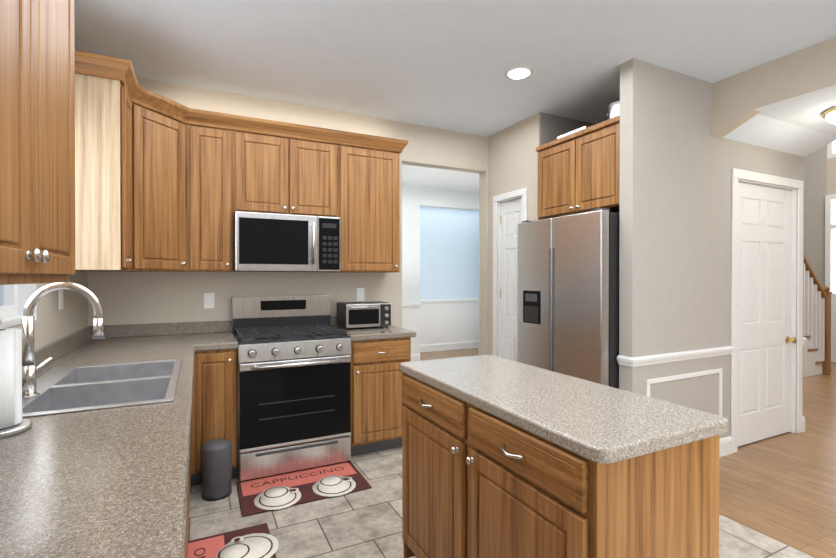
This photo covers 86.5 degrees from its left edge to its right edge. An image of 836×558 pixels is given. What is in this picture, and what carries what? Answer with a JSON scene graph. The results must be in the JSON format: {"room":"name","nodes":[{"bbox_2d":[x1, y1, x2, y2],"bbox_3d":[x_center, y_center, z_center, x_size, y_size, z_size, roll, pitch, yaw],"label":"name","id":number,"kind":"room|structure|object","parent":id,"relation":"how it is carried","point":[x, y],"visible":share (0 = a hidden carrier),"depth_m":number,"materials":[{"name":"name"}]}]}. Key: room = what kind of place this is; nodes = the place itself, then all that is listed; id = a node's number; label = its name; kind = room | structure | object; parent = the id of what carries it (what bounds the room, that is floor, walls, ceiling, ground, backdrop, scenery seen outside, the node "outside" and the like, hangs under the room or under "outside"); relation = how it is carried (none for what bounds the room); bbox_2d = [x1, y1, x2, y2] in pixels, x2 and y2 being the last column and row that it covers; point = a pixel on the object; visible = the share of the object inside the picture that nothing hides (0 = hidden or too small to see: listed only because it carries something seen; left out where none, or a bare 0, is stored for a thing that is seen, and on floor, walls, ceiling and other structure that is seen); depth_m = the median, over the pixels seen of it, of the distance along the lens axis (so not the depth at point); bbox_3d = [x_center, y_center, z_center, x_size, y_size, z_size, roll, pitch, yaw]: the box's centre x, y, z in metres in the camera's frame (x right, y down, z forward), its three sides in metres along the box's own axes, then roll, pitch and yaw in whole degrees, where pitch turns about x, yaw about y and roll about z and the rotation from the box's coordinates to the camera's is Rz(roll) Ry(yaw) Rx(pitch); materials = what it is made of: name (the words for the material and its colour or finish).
{"room":"kitchen","nodes":[
{"label":"kitchen","id":0,"kind":"room"},
{"bbox_2d":[9,47,92,349],"bbox_3d":[-0.966,-0.041,0.289,0.120,2.750,6.300,0,0,-26],"label":"wall","id":1,"kind":"structure","parent":0,"point":[52,324],"depth_m":2.46,"materials":[{"name":"beige paint"}]},
{"bbox_2d":[0,284,36,328],"bbox_3d":[-1.625,-0.378,1.623,0.118,1.146,0.956,0,0,-26],"label":"sink window","id":2,"kind":"structure","parent":1,"relation":"in","point":[14,298],"depth_m":1.99,"materials":[{"name":"white glass"}]},
{"bbox_2d":[0,0,74,284],"bbox_3d":[-0.989,-0.597,0.880,0.359,1.220,1.177,0,0,-26],"label":"upper cabinet","id":3,"kind":"object","parent":1,"relation":"attached to","point":[37,141],"visible":1,"depth_m":1.08,"materials":[{"name":"brown wood"}]},
{"bbox_2d":[59,289,63,309],"bbox_3d":[-1.948,0.107,2.425,0.008,0.116,0.072,0,0,-26],"label":"electrical outlet plate","id":4,"kind":"object","parent":1,"relation":"attached to","point":[61,292],"depth_m":2.42,"materials":[{"name":"white plastic"}]},
{"bbox_2d":[75,50,142,271],"bbox_3d":[-1.763,-0.597,2.462,0.371,1.096,0.356,0,0,-26],"label":"upper cabinet","id":5,"kind":"object","parent":1,"relation":"attached to","point":[108,94],"depth_m":2.33,"materials":[{"name":"brown wood"}]},
{"bbox_2d":[143,88,186,271],"bbox_3d":[-1.834,-0.599,2.861,0.597,1.096,0.667,0,0,-26],"label":"upper cabinet","id":6,"kind":"object","parent":1,"relation":"attached to","point":[163,184],"depth_m":2.84,"materials":[{"name":"brown wood"}]},
{"bbox_2d":[89,77,594,355],"bbox_3d":[0.121,-1.286,4.282,5.370,5.200,0.150,0,0,-26],"label":"wall","id":7,"kind":"structure","parent":0,"point":[446,235],"depth_m":4.02,"materials":[{"name":"beige paint"}]},
{"bbox_2d":[204,293,213,307],"bbox_3d":[-1.580,0.164,3.361,0.072,0.116,0.008,0,0,-26],"label":"electrical outlet plate","id":8,"kind":"object","parent":7,"relation":"attached to","point":[208,300],"depth_m":3.36,"materials":[{"name":"white plastic"}]},
{"bbox_2d":[187,107,246,271],"bbox_3d":[-1.489,-0.600,3.197,0.421,1.096,0.370,0,0,-26],"label":"upper cabinet","id":9,"kind":"object","parent":7,"relation":"attached to","point":[216,141],"depth_m":3.08,"materials":[{"name":"brown wood"}]},
{"bbox_2d":[247,117,298,214],"bbox_3d":[-1.175,-0.813,3.377,0.443,0.673,0.324,0,0,-26],"label":"upper cabinet","id":10,"kind":"object","parent":7,"relation":"attached to","point":[272,146],"depth_m":3.25,"materials":[{"name":"brown wood"}]},
{"bbox_2d":[233,211,339,271],"bbox_3d":[-1.001,-0.263,3.387,0.748,0.417,0.441,0,0,-26],"label":"over-the-range microwave","id":11,"kind":"object","parent":10,"relation":"attached to","point":[267,242],"visible":1,"depth_m":3.22,"materials":[{"name":"grey metal"}]},
{"bbox_2d":[299,124,342,217],"bbox_3d":[-0.890,-0.813,3.517,0.442,0.673,0.324,0,0,-26],"label":"upper cabinet","id":12,"kind":"object","parent":7,"relation":"attached to","point":[320,149],"depth_m":3.41,"materials":[{"name":"brown wood"}]},
{"bbox_2d":[357,288,364,300],"bbox_3d":[-0.502,0.137,3.893,0.072,0.116,0.008,0,0,-26],"label":"electrical outlet plate","id":13,"kind":"object","parent":7,"relation":"attached to","point":[360,291],"depth_m":3.89,"materials":[{"name":"white plastic"}]},
{"bbox_2d":[331,131,402,272],"bbox_3d":[-0.485,-0.603,3.718,0.600,1.096,0.324,0,0,-26],"label":"upper cabinet","id":14,"kind":"object","parent":7,"relation":"attached to","point":[370,222],"depth_m":3.59,"materials":[{"name":"brown wood"}]},
{"bbox_2d":[402,302,421,361],"bbox_3d":[-0.807,0.836,6.523,1.880,0.935,0.028,0,0,-26],"label":"trim","id":15,"kind":"structure","parent":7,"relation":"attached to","point":[411,312],"depth_m":6.90,"materials":[{"name":"white paint"}]},
{"bbox_2d":[493,188,526,356],"bbox_3d":[0.909,0.251,4.199,0.136,2.128,0.496,0,0,-26],"label":"door frame","id":16,"kind":"structure","parent":7,"relation":"attached to","point":[521,193],"depth_m":4.35,"materials":[{"name":"white paint"}]},
{"bbox_2d":[500,198,521,361],"bbox_3d":[0.879,0.282,4.184,0.095,2.050,0.366,0,0,-26],"label":"pantry door","id":17,"kind":"structure","parent":7,"relation":"in","point":[511,216],"depth_m":4.23,"materials":[{"name":"white paint"}]},
{"bbox_2d":[420,298,478,351],"bbox_3d":[0.597,0.828,8.107,4.400,0.935,0.028,0,0,-26],"label":"trim","id":18,"kind":"structure","parent":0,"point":[442,324],"depth_m":8.11,"materials":[{"name":"white paint"}]},
{"bbox_2d":[74,0,835,191],"bbox_3d":[1.518,-1.481,3.270,7.220,0.100,9.700,0,0,-26],"label":"ceiling","id":19,"kind":"structure","parent":0,"point":[444,64],"depth_m":2.74,"materials":[{"name":"paint"}]},
{"bbox_2d":[505,66,532,79],"bbox_3d":[0.699,-1.424,3.078,0.190,0.009,0.190,0,0,-26],"label":"recessed light","id":20,"kind":"object","parent":19,"relation":"in","point":[519,72],"visible":1,"depth_m":3.06,"materials":[{"name":"white paint"}]},
{"bbox_2d":[188,447,813,557],"bbox_3d":[0.545,1.361,0.964,3.420,0.060,6.200,0,0,-26],"label":"floor","id":21,"kind":"structure","parent":0,"point":[366,523],"depth_m":2.40,"materials":[{"name":"tile"}]},
{"bbox_2d":[184,492,187,557],"bbox_3d":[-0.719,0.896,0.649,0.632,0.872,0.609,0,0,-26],"label":"base cabinet","id":22,"kind":"object","parent":21,"relation":"on","point":[186,531],"depth_m":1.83,"materials":[{"name":"brown wood"}]},
{"bbox_2d":[0,322,199,557],"bbox_3d":[-1.161,0.392,1.575,0.660,0.129,3.580,0,0,-26],"label":"countertop","id":23,"kind":"structure","parent":22,"relation":"on","point":[106,483],"depth_m":0.98,"materials":[{"name":"stone"}]},
{"bbox_2d":[0,319,32,437],"bbox_3d":[-1.142,0.259,1.202,0.150,0.309,0.150,0,0,-26],"label":"paper towel holder","id":24,"kind":"object","parent":23,"relation":"on","point":[12,421],"visible":1,"depth_m":1.20,"materials":[{"name":"white paper"}]},
{"bbox_2d":[22,282,104,398],"bbox_3d":[-1.268,0.208,1.590,0.249,0.396,0.099,0,0,-26],"label":"pull-down faucet","id":25,"kind":"object","parent":23,"relation":"on","point":[30,369],"visible":0.9,"depth_m":1.53,"materials":[{"name":"silver metal"}]},
{"bbox_2d":[22,359,181,417],"bbox_3d":[-1.242,0.506,1.761,0.515,0.199,0.840,0,0,-26],"label":"double-bowl sink","id":26,"kind":"object","parent":23,"relation":"in","point":[76,389],"visible":0.44,"depth_m":1.77,"materials":[{"name":"silver metal"}]},
{"bbox_2d":[188,416,191,528],"bbox_3d":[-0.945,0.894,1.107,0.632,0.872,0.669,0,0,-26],"label":"base cabinet","id":27,"kind":"object","parent":21,"relation":"on","point":[190,455],"depth_m":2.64,"materials":[{"name":"brown wood"}]},
{"bbox_2d":[192,351,203,485],"bbox_3d":[-1.542,0.888,2.374,0.683,0.872,0.593,0,0,-26],"label":"base cabinet","id":28,"kind":"object","parent":21,"relation":"on","point":[198,379],"depth_m":2.77,"materials":[{"name":"brown wood"}]},
{"bbox_2d":[192,320,237,350],"bbox_3d":[-1.409,0.385,3.094,0.240,0.129,0.635,0,0,-26],"label":"countertop","id":29,"kind":"structure","parent":28,"relation":"on","point":[214,335],"depth_m":3.19,"materials":[{"name":"stone"}]},
{"bbox_2d":[201,439,231,500],"bbox_3d":[-1.233,1.154,2.723,0.176,0.330,0.176,0,0,-26],"label":"trash bin","id":30,"kind":"object","parent":21,"relation":"on","point":[216,461],"visible":1,"depth_m":2.65,"materials":[{"name":"grey plastic"}]},
{"bbox_2d":[204,349,237,478],"bbox_3d":[-1.421,0.884,3.060,0.292,0.872,0.692,0,0,-26],"label":"base cabinet","id":31,"kind":"object","parent":21,"relation":"on","point":[220,366],"depth_m":2.83,"materials":[{"name":"brown wood"}]},
{"bbox_2d":[188,523,278,557],"bbox_3d":[-0.826,1.316,1.962,0.457,0.015,0.765,0,0,-26],"label":"area rug","id":32,"kind":"object","parent":21,"relation":"on","point":[257,541],"visible":0.98,"depth_m":2.19,"materials":[{"name":"fabric"}]},
{"bbox_2d":[232,295,350,480],"bbox_3d":[-0.937,0.726,3.262,0.748,1.178,0.702,0,0,-26],"label":"gas range","id":33,"kind":"object","parent":21,"relation":"on","point":[293,383],"visible":1,"depth_m":3.03,"materials":[{"name":"silver metal"}]},
{"bbox_2d":[236,461,371,516],"bbox_3d":[-0.729,1.312,2.827,0.765,0.015,0.474,0,0,-26],"label":"area rug","id":34,"kind":"object","parent":21,"relation":"on","point":[273,492],"visible":1,"depth_m":2.79,"materials":[{"name":"fabric"}]},
{"bbox_2d":[350,337,410,455],"bbox_3d":[-0.404,0.882,3.595,0.491,0.872,0.632,0,0,-26],"label":"base cabinet","id":35,"kind":"object","parent":21,"relation":"on","point":[376,395],"depth_m":3.31,"materials":[{"name":"brown wood"}]},
{"bbox_2d":[331,316,415,340],"bbox_3d":[-0.390,0.382,3.597,0.525,0.129,0.635,0,0,-26],"label":"countertop","id":36,"kind":"structure","parent":35,"relation":"on","point":[364,333],"depth_m":3.39,"materials":[{"name":"stone"}]},
{"bbox_2d":[337,301,390,329],"bbox_3d":[-0.444,0.299,3.685,0.390,0.205,0.305,0,0,-26],"label":"toaster oven","id":37,"kind":"object","parent":36,"relation":"on","point":[363,314],"visible":1,"depth_m":3.58,"materials":[{"name":"silver metal"}]},
{"bbox_2d":[400,355,728,557],"bbox_3d":[0.384,0.861,1.668,0.562,0.932,1.180,0,0,-26],"label":"kitchen island","id":38,"kind":"object","parent":21,"relation":"on","point":[504,458],"visible":1,"depth_m":1.29,"materials":[{"name":"brown wood"}]},
{"bbox_2d":[517,208,619,388],"bbox_3d":[1.379,0.420,3.487,0.827,1.793,0.869,0,0,-26],"label":"refrigerator","id":39,"kind":"object","parent":21,"relation":"on","point":[567,294],"visible":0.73,"depth_m":3.15,"materials":[{"name":"silver metal"}]},
{"bbox_2d":[420,348,835,557],"bbox_3d":[3.554,1.344,4.345,7.770,0.060,9.600,0,0,-26],"label":"floor","id":40,"kind":"structure","parent":0,"point":[781,488],"depth_m":2.93,"materials":[{"name":"brown wood"}]},
{"bbox_2d":[803,255,831,376],"bbox_3d":[4.086,-0.528,5.872,3.025,3.661,1.045,0,0,-26],"label":"staircase","id":41,"kind":"structure","parent":40,"relation":"on","point":[817,314],"depth_m":5.98,"materials":[{"name":"white paint"}]},
{"bbox_2d":[619,58,804,438],"bbox_3d":[2.328,-1.281,3.392,2.140,5.200,0.101,0,0,-26],"label":"wall","id":42,"kind":"structure","parent":0,"point":[679,163],"depth_m":3.07,"materials":[{"name":"beige paint"}]},
{"bbox_2d":[536,115,619,219],"bbox_3d":[1.469,-0.815,3.525,0.645,0.615,0.881,0,0,-26],"label":"upper cabinet","id":43,"kind":"object","parent":42,"relation":"attached to","point":[578,172],"visible":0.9,"depth_m":3.34,"materials":[{"name":"brown wood"}]},
{"bbox_2d":[557,126,589,138],"bbox_3d":[1.316,-1.144,3.557,0.250,0.040,0.310,0,0,-26],"label":"baking tray","id":44,"kind":"object","parent":43,"relation":"on","point":[571,132],"visible":0.15,"depth_m":3.48,"materials":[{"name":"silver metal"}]},
{"bbox_2d":[607,101,619,118],"bbox_3d":[1.460,-1.200,3.187,0.176,0.156,0.252,0,0,-26],"label":"stainless pot","id":45,"kind":"object","parent":43,"relation":"on","point":[614,109],"visible":0.25,"depth_m":3.14,"materials":[{"name":"silver metal"}]},
{"bbox_2d":[617,337,806,456],"bbox_3d":[1.518,0.910,3.917,3.197,0.812,1.787,0,0,-26],"label":"trim","id":46,"kind":"structure","parent":42,"relation":"attached to","point":[700,379],"depth_m":3.15,"materials":[{"name":"white paint"}]},
{"bbox_2d":[731,168,802,452],"bbox_3d":[2.812,0.240,3.628,1.030,2.155,0.116,0,0,-26],"label":"door frame","id":47,"kind":"structure","parent":42,"relation":"attached to","point":[738,175],"depth_m":3.77,"materials":[{"name":"white paint"}]},
{"bbox_2d":[738,182,796,446],"bbox_3d":[2.824,0.277,3.605,0.856,2.065,0.102,0,0,-26],"label":"hall door","id":48,"kind":"structure","parent":42,"relation":"in","point":[765,340],"depth_m":3.62,"materials":[{"name":"white paint"}]},
{"bbox_2d":[712,37,835,138],"bbox_3d":[3.179,-1.223,1.275,0.100,0.394,4.450,0,0,-26],"label":"wall","id":49,"kind":"structure","parent":0,"point":[738,98],"depth_m":2.92,"materials":[{"name":"beige paint"}]},
{"bbox_2d":[723,85,835,156],"bbox_3d":[3.752,-1.282,1.502,1.320,0.480,4.550,0,0,-26],"label":"ceiling","id":50,"kind":"structure","parent":0,"point":[799,125],"depth_m":3.29,"materials":[{"name":"paint"}]},
{"bbox_2d":[822,107,835,123],"bbox_3d":[2.932,-1.123,2.983,0.320,0.145,0.320,0,0,-26],"label":"light","id":51,"kind":"object","parent":50,"relation":"attached to","point":[828,115],"visible":1,"depth_m":3.02,"materials":[{"name":"white glass"}]},
{"bbox_2d":[805,155,808,339],"bbox_3d":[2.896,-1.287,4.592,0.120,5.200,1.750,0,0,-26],"label":"wall","id":52,"kind":"structure","parent":0,"point":[806,157],"depth_m":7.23,"materials":[{"name":"beige paint"}]},
{"bbox_2d":[809,145,835,351],"bbox_3d":[7.655,-1.288,4.689,0.100,5.200,6.570,0,0,-26],"label":"wall","id":53,"kind":"structure","parent":0,"point":[822,170],"depth_m":7.09,"materials":[{"name":"beige paint"}]},
{"bbox_2d":[825,194,835,362],"bbox_3d":[6.787,-0.005,6.280,0.138,2.611,1.616,0,0,-26],"label":"sidelight","id":54,"kind":"object","parent":53,"relation":"attached to","point":[830,241],"visible":0.77,"depth_m":6.94,"materials":[{"name":"white glass"}]},
{"bbox_2d":[827,140,835,158],"bbox_3d":[6.854,-2.496,6.301,0.090,1.196,1.616,0,0,-26],"label":"window","id":55,"kind":"structure","parent":53,"relation":"in","point":[831,149],"depth_m":6.96,"materials":[{"name":"white glass"}]}
]}

